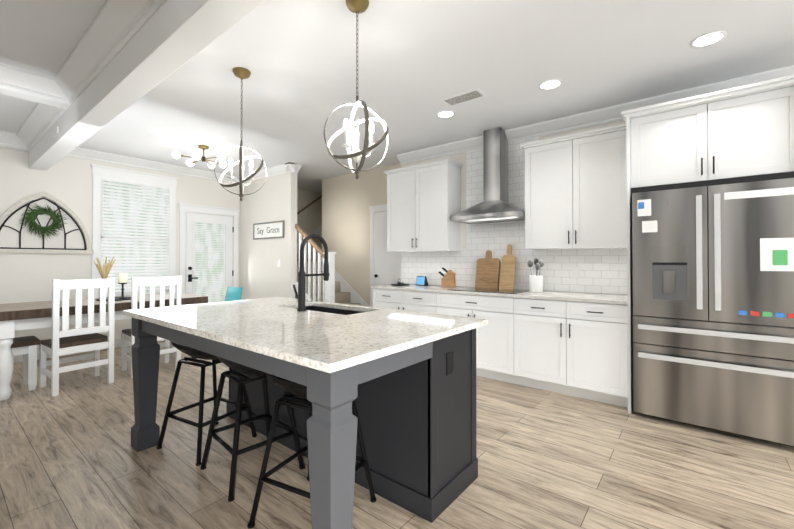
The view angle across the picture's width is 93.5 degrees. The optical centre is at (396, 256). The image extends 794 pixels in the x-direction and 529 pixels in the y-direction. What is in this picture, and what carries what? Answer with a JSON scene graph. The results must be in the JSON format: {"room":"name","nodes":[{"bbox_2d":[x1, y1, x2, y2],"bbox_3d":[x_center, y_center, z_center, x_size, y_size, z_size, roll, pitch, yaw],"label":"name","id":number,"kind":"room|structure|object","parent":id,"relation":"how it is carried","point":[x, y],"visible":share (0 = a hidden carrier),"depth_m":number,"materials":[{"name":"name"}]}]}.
{"room":"kitchen","nodes":[
{"label":"kitchen","id":0,"kind":"room"},
{"bbox_2d":[0,148,321,348],"bbox_3d":[-3.966,-0.071,5.555,0.150,2.750,10.550,0,-1,39],"label":"wall","id":1,"kind":"structure","parent":0,"point":[68,182],"depth_m":4.88,"materials":[{"name":"paint"}]},
{"bbox_2d":[0,191,93,253],"bbox_3d":[-4.449,-0.439,4.716,0.140,0.790,1.010,0,-1,39],"label":"decor","id":2,"kind":"object","parent":1,"relation":"attached to","point":[33,215],"visible":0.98,"depth_m":4.74,"materials":[{"name":"black metal"}]},
{"bbox_2d":[13,338,163,362],"bbox_3d":[-5.295,1.222,3.751,0.015,0.130,5.730,0,-1,39],"label":"baseboard","id":3,"kind":"structure","parent":1,"relation":"attached to","point":[19,358],"depth_m":4.93,"materials":[{"name":"white wood"}]},
{"bbox_2d":[90,164,177,297],"bbox_3d":[-3.850,-0.281,5.541,0.050,1.970,1.100,0,-1,39],"label":"window","id":4,"kind":"structure","parent":1,"relation":"in","point":[133,223],"depth_m":5.50,"materials":[{"name":"white glass"}]},
{"bbox_2d":[178,203,239,302],"bbox_3d":[-3.168,0.227,6.368,0.076,2.170,1.030,0,-1,39],"label":"door frame","id":5,"kind":"structure","parent":1,"relation":"attached to","point":[208,252],"depth_m":6.37,"materials":[{"name":"white wood"}]},
{"bbox_2d":[239,172,296,299],"bbox_3d":[-2.226,-0.063,6.372,1.545,2.750,0.120,0,-1,39],"label":"wall","id":6,"kind":"structure","parent":0,"point":[272,199],"depth_m":6.22,"materials":[{"name":"paint"}]},
{"bbox_2d":[253,220,283,239],"bbox_3d":[-2.142,-0.437,6.213,0.880,0.275,0.022,0,-1,39],"label":"sign","id":7,"kind":"object","parent":6,"relation":"attached to","point":[269,230],"visible":1,"depth_m":6.19,"materials":[{"name":"white wood"}]},
{"bbox_2d":[0,0,793,182],"bbox_3d":[-0.585,-1.414,1.165,10.630,0.146,7.400,0,-1,39],"label":"crown molding","id":8,"kind":"structure","parent":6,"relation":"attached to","point":[115,27],"depth_m":3.22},
{"bbox_2d":[322,164,400,305],"bbox_3d":[-0.526,-0.064,6.324,2.100,2.750,0.150,0,-1,39],"label":"wall","id":9,"kind":"structure","parent":0,"point":[348,200],"depth_m":6.41,"materials":[{"name":"beige paint"}]},
{"bbox_2d":[369,204,400,306],"bbox_3d":[-0.120,0.237,5.852,0.880,2.140,0.077,0,-1,39],"label":"door frame","id":10,"kind":"structure","parent":9,"relation":"attached to","point":[385,267],"depth_m":5.99,"materials":[{"name":"white wood"}]},
{"bbox_2d":[0,341,793,528],"bbox_3d":[0.290,1.323,2.233,11.030,0.100,10.800,0,-1,39],"label":"floor","id":11,"kind":"structure","parent":0,"point":[71,457],"depth_m":2.23,"materials":[{"name":"brown wood"}]},
{"bbox_2d":[11,335,39,390],"bbox_3d":[-4.016,1.042,3.209,0.350,0.480,1.340,0,-1,39],"label":"bench","id":12,"kind":"object","parent":11,"relation":"on","point":[25,347],"visible":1,"depth_m":3.59,"materials":[{"name":"white paint"}]},
{"bbox_2d":[39,277,114,395],"bbox_3d":[-3.215,0.750,3.762,0.452,1.075,0.475,0,-1,35],"label":"dining chair","id":13,"kind":"object","parent":11,"relation":"on","point":[56,342],"visible":0.98,"depth_m":3.66,"materials":[{"name":"white paint"}]},
{"bbox_2d":[0,293,207,400],"bbox_3d":[-3.285,0.892,4.220,0.850,0.800,1.870,0,-1,39],"label":"dining table","id":14,"kind":"object","parent":11,"relation":"on","point":[22,316],"visible":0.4,"depth_m":3.53,"materials":[{"name":"brown wood"}]},
{"bbox_2d":[94,257,130,300],"bbox_3d":[-3.240,0.243,4.291,0.360,0.498,0.372,0,-1,39],"label":"centerpiece","id":15,"kind":"object","parent":14,"relation":"on","point":[104,270],"visible":0.73,"depth_m":4.23,"materials":[{"name":"plant"}]},
{"bbox_2d":[121,276,180,377],"bbox_3d":[-2.818,0.755,4.290,0.476,1.075,0.497,0,-1,39],"label":"dining chair","id":16,"kind":"object","parent":11,"relation":"on","point":[141,283],"visible":0.54,"depth_m":4.19,"materials":[{"name":"white paint"}]},
{"bbox_2d":[157,341,256,465],"bbox_3d":[-1.299,0.920,2.579,0.454,0.712,0.454,0,-1,29],"label":"bar stool","id":17,"kind":"object","parent":11,"relation":"on","point":[193,353],"visible":0.67,"depth_m":2.49,"materials":[{"name":"black metal"}]},
{"bbox_2d":[224,287,242,300],"bbox_3d":[-2.620,0.885,5.512,0.462,0.843,0.563,0,-1,27],"label":"dining chair","id":18,"kind":"object","parent":11,"relation":"on","point":[233,293],"visible":0.21,"depth_m":5.69,"materials":[{"name":"plastic"}]},
{"bbox_2d":[200,356,304,501],"bbox_3d":[-0.868,0.917,2.254,0.454,0.712,0.454,-1,-1,45],"label":"bar stool","id":19,"kind":"object","parent":11,"relation":"on","point":[235,370],"visible":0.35,"depth_m":2.19,"materials":[{"name":"black metal"}]},
{"bbox_2d":[131,317,477,528],"bbox_3d":[-0.656,0.833,2.336,2.010,0.884,1.132,0,-1,39],"label":"kitchen island","id":20,"kind":"object","parent":11,"relation":"on","point":[413,375],"depth_m":1.90,"materials":[{"name":"wood"}]},
{"bbox_2d":[123,297,487,372],"bbox_3d":[-0.663,0.374,2.332,2.090,0.030,1.190,0,-1,39],"label":"island countertop","id":21,"kind":"structure","parent":20,"relation":"on","point":[310,338],"depth_m":1.87,"materials":[{"name":"white stone"}]},
{"bbox_2d":[293,234,329,310],"bbox_3d":[-0.590,0.101,2.587,0.112,0.518,0.263,0,-1,39],"label":"faucet","id":22,"kind":"object","parent":21,"relation":"on","point":[300,295],"visible":1,"depth_m":2.49,"materials":[{"name":"black metal"}]},
{"bbox_2d":[291,305,366,312],"bbox_3d":[-0.497,0.504,2.658,0.764,0.248,0.354,0,-1,39],"label":"sink","id":23,"kind":"object","parent":21,"relation":"in","point":[326,308],"depth_m":2.86,"materials":[{"name":"black metal"}]},
{"bbox_2d":[247,374,376,528],"bbox_3d":[-0.405,0.913,1.857,0.454,0.712,0.454,0,-1,27],"label":"bar stool","id":24,"kind":"object","parent":11,"relation":"on","point":[293,389],"visible":0.38,"depth_m":1.78,"materials":[{"name":"black metal"}]},
{"bbox_2d":[296,225,369,306],"bbox_3d":[-0.668,-0.226,7.292,2.829,3.093,3.320,0,-1,39],"label":"stair","id":25,"kind":"structure","parent":11,"relation":"on","point":[346,292],"depth_m":6.45,"materials":[{"name":"carpet"}]},
{"bbox_2d":[297,195,321,213],"bbox_3d":[-1.376,-1.652,8.589,0.064,1.576,2.225,0,-1,39],"label":"stair rail","id":26,"kind":"object","parent":25,"relation":"attached to","point":[319,197],"depth_m":7.94,"materials":[{"name":"brown wood"}]},
{"bbox_2d":[295,224,335,302],"bbox_3d":[-1.259,0.391,5.652,0.860,1.829,0.130,0,-1,39],"label":"stair rail","id":27,"kind":"object","parent":25,"relation":"attached to","point":[329,290],"depth_m":5.57,"materials":[{"name":"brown wood"}]},
{"bbox_2d":[373,288,441,313],"bbox_3d":[0.275,0.855,4.808,1.049,0.886,0.596,0,-1,39],"label":"base cabinet","id":28,"kind":"object","parent":11,"relation":"on","point":[428,302],"depth_m":4.54,"materials":[{"name":"wood"}]},
{"bbox_2d":[442,292,521,384],"bbox_3d":[0.994,0.849,4.233,1.021,0.886,0.596,0,-1,39],"label":"base cabinet","id":29,"kind":"object","parent":11,"relation":"on","point":[499,342],"depth_m":3.85,"materials":[{"name":"wood"}]},
{"bbox_2d":[522,300,627,407],"bbox_3d":[1.706,0.844,3.663,1.031,0.886,0.596,0,-1,39],"label":"base cabinet","id":30,"kind":"object","parent":11,"relation":"on","point":[571,343],"depth_m":3.37,"materials":[{"name":"wood"}]},
{"bbox_2d":[370,284,626,303],"bbox_3d":[0.973,0.391,4.235,2.885,0.030,0.626,0,-1,39],"label":"countertop","id":31,"kind":"structure","parent":30,"relation":"on","point":[587,298],"depth_m":3.69,"materials":[{"name":"white stone"}]},
{"bbox_2d":[391,278,409,285],"bbox_3d":[0.041,0.338,5.028,0.260,0.090,0.260,0,-1,39],"label":"tray","id":32,"kind":"object","parent":31,"relation":"on","point":[399,282],"visible":1,"depth_m":5.01,"materials":[{"name":"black metal"}]},
{"bbox_2d":[416,276,428,285],"bbox_3d":[0.334,0.320,4.976,0.072,0.125,0.200,0,-1,-31],"label":"smart display","id":33,"kind":"object","parent":31,"relation":"on","point":[421,281],"visible":1,"depth_m":4.93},
{"bbox_2d":[438,267,454,287],"bbox_3d":[0.624,0.257,4.682,0.199,0.246,0.100,0,-1,19],"label":"knife block","id":34,"kind":"object","parent":31,"relation":"on","point":[448,279],"visible":1,"depth_m":4.63,"materials":[{"name":"brown wood"}]},
{"bbox_2d":[475,250,499,288],"bbox_3d":[1.086,0.149,4.471,0.290,0.458,0.101,0,-1,39],"label":"cutting board","id":35,"kind":"object","parent":31,"relation":"on","point":[487,270],"visible":0.85,"depth_m":4.45,"materials":[{"name":"brown wood"}]},
{"bbox_2d":[448,287,528,293],"bbox_3d":[1.028,0.373,4.181,0.780,0.006,0.480,0,-1,39],"label":"cooktop","id":36,"kind":"object","parent":31,"relation":"in","point":[493,290],"visible":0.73,"depth_m":4.08,"materials":[{"name":"black glass"}]},
{"bbox_2d":[499,244,515,289],"bbox_3d":[1.277,0.115,4.294,0.170,0.522,0.133,0,-1,39],"label":"cutting board","id":37,"kind":"object","parent":31,"relation":"on","point":[507,270],"visible":0.98,"depth_m":4.28,"materials":[{"name":"brown wood"}]},
{"bbox_2d":[527,258,543,291],"bbox_3d":[1.476,0.191,3.983,0.183,0.365,0.144,0,-1,39],"label":"utensil crock","id":38,"kind":"object","parent":31,"relation":"on","point":[536,283],"visible":1,"depth_m":3.93,"materials":[{"name":"white ceramic"}]},
{"bbox_2d":[621,75,793,413],"bbox_3d":[2.485,0.043,2.989,1.092,2.475,0.686,0,-1,39],"label":"tall cabinet","id":39,"kind":"object","parent":11,"relation":"on","point":[743,131],"visible":0.9,"depth_m":2.79,"materials":[{"name":"white wood"}]},
{"bbox_2d":[631,171,793,445],"bbox_3d":[2.449,0.357,2.942,0.973,1.846,0.748,0,-1,39],"label":"fridge","id":40,"kind":"object","parent":11,"relation":"on","point":[712,304],"visible":0.98,"depth_m":2.66,"materials":[{"name":"silver metal"}]},
{"bbox_2d":[0,0,793,192],"bbox_3d":[0.290,-1.527,2.259,11.030,0.100,10.800,0,-1,39],"label":"ceiling","id":41,"kind":"structure","parent":0,"point":[418,61],"depth_m":2.89,"materials":[{"name":"paint"}]},
{"bbox_2d":[0,0,165,151],"bbox_3d":[-1.702,-1.425,-0.230,10.630,0.150,4.025,0,-1,39],"label":"cross beam","id":42,"kind":"structure","parent":41,"relation":"attached to","point":[30,97],"depth_m":3.13,"materials":[{"name":"white paint"}]},
{"bbox_2d":[29,0,266,169],"bbox_3d":[-0.397,-1.310,1.400,10.630,0.350,0.177,0,-1,39],"label":"beam","id":43,"kind":"structure","parent":41,"relation":"attached to","point":[170,37],"depth_m":2.27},
{"bbox_2d":[172,145,226,168],"bbox_3d":[-2.536,-1.327,4.859,0.626,0.249,0.636,0,-1,39],"label":"ceiling light","id":44,"kind":"object","parent":41,"relation":"attached to","point":[197,156],"visible":1,"depth_m":4.87,"materials":[{"name":"white glass"}]},
{"bbox_2d":[214,67,266,200],"bbox_3d":[-1.231,-0.952,2.958,0.373,1.034,0.358,0,-1,39],"label":"pendant light","id":45,"kind":"object","parent":41,"relation":"hanging from","point":[241,73],"visible":1,"depth_m":2.92,"materials":[{"name":"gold metal"}]},
{"bbox_2d":[323,0,388,178],"bbox_3d":[-0.230,-0.960,2.157,0.373,1.034,0.358,0,-1,39],"label":"pendant light","id":46,"kind":"object","parent":41,"relation":"hanging from","point":[357,7],"visible":1,"depth_m":2.14,"materials":[{"name":"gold metal"}]},
{"bbox_2d":[436,110,454,117],"bbox_3d":[0.498,-1.459,3.834,0.196,0.006,0.196,0,-1,39],"label":"recessed light","id":47,"kind":"object","parent":41,"relation":"in","point":[445,114],"visible":1,"depth_m":3.84,"materials":[{"name":"white plastic"}]},
{"bbox_2d":[441,88,486,105],"bbox_3d":[0.611,-1.461,3.436,0.380,0.009,0.170,0,-1,39],"label":"ceiling vent","id":48,"kind":"object","parent":41,"relation":"in","point":[465,97],"visible":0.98,"depth_m":3.42,"materials":[{"name":"white metal"}]},
{"bbox_2d":[538,79,562,89],"bbox_3d":[1.307,-1.465,3.186,0.196,0.006,0.196,0,-1,39],"label":"recessed light","id":49,"kind":"object","parent":41,"relation":"in","point":[551,84],"visible":1,"depth_m":3.18,"materials":[{"name":"white plastic"}]},
{"bbox_2d":[690,30,726,47],"bbox_3d":[2.108,-1.471,2.533,0.196,0.006,0.196,0,-1,39],"label":"recessed light","id":50,"kind":"object","parent":41,"relation":"in","point":[707,39],"visible":1,"depth_m":2.53,"materials":[{"name":"white plastic"}]},
{"bbox_2d":[401,119,625,248],"bbox_3d":[3.120,-0.093,3.119,7.600,2.750,0.300,0,-1,39],"label":"wall","id":51,"kind":"structure","parent":0,"point":[460,157],"depth_m":4.75,"materials":[{"name":"paint"}]},
{"bbox_2d":[384,159,461,251],"bbox_3d":[0.338,-0.612,4.944,0.960,1.081,0.326,0,-1,39],"label":"upper cabinet","id":52,"kind":"object","parent":51,"relation":"attached to","point":[421,201],"depth_m":4.74,"materials":[{"name":"white wood"}]},
{"bbox_2d":[450,127,524,223],"bbox_3d":[1.073,-0.934,4.250,0.800,1.043,0.496,0,-1,39],"label":"range hood","id":53,"kind":"object","parent":51,"relation":"attached to","point":[495,206],"visible":0.85,"depth_m":4.23,"materials":[{"name":"silver metal"}]},
{"bbox_2d":[401,136,626,294],"bbox_3d":[1.176,-0.473,4.484,2.858,1.745,0.003,0,-1,39],"label":"backsplash","id":54,"kind":"structure","parent":51,"relation":"attached to","point":[603,271],"depth_m":4.32,"materials":[{"name":"tile"}]},
{"bbox_2d":[524,123,626,249],"bbox_3d":[1.812,-0.623,3.765,0.945,1.081,0.326,0,-1,39],"label":"upper cabinet","id":55,"kind":"object","parent":51,"relation":"attached to","point":[575,192],"depth_m":3.61,"materials":[{"name":"white wood"}]}
]}

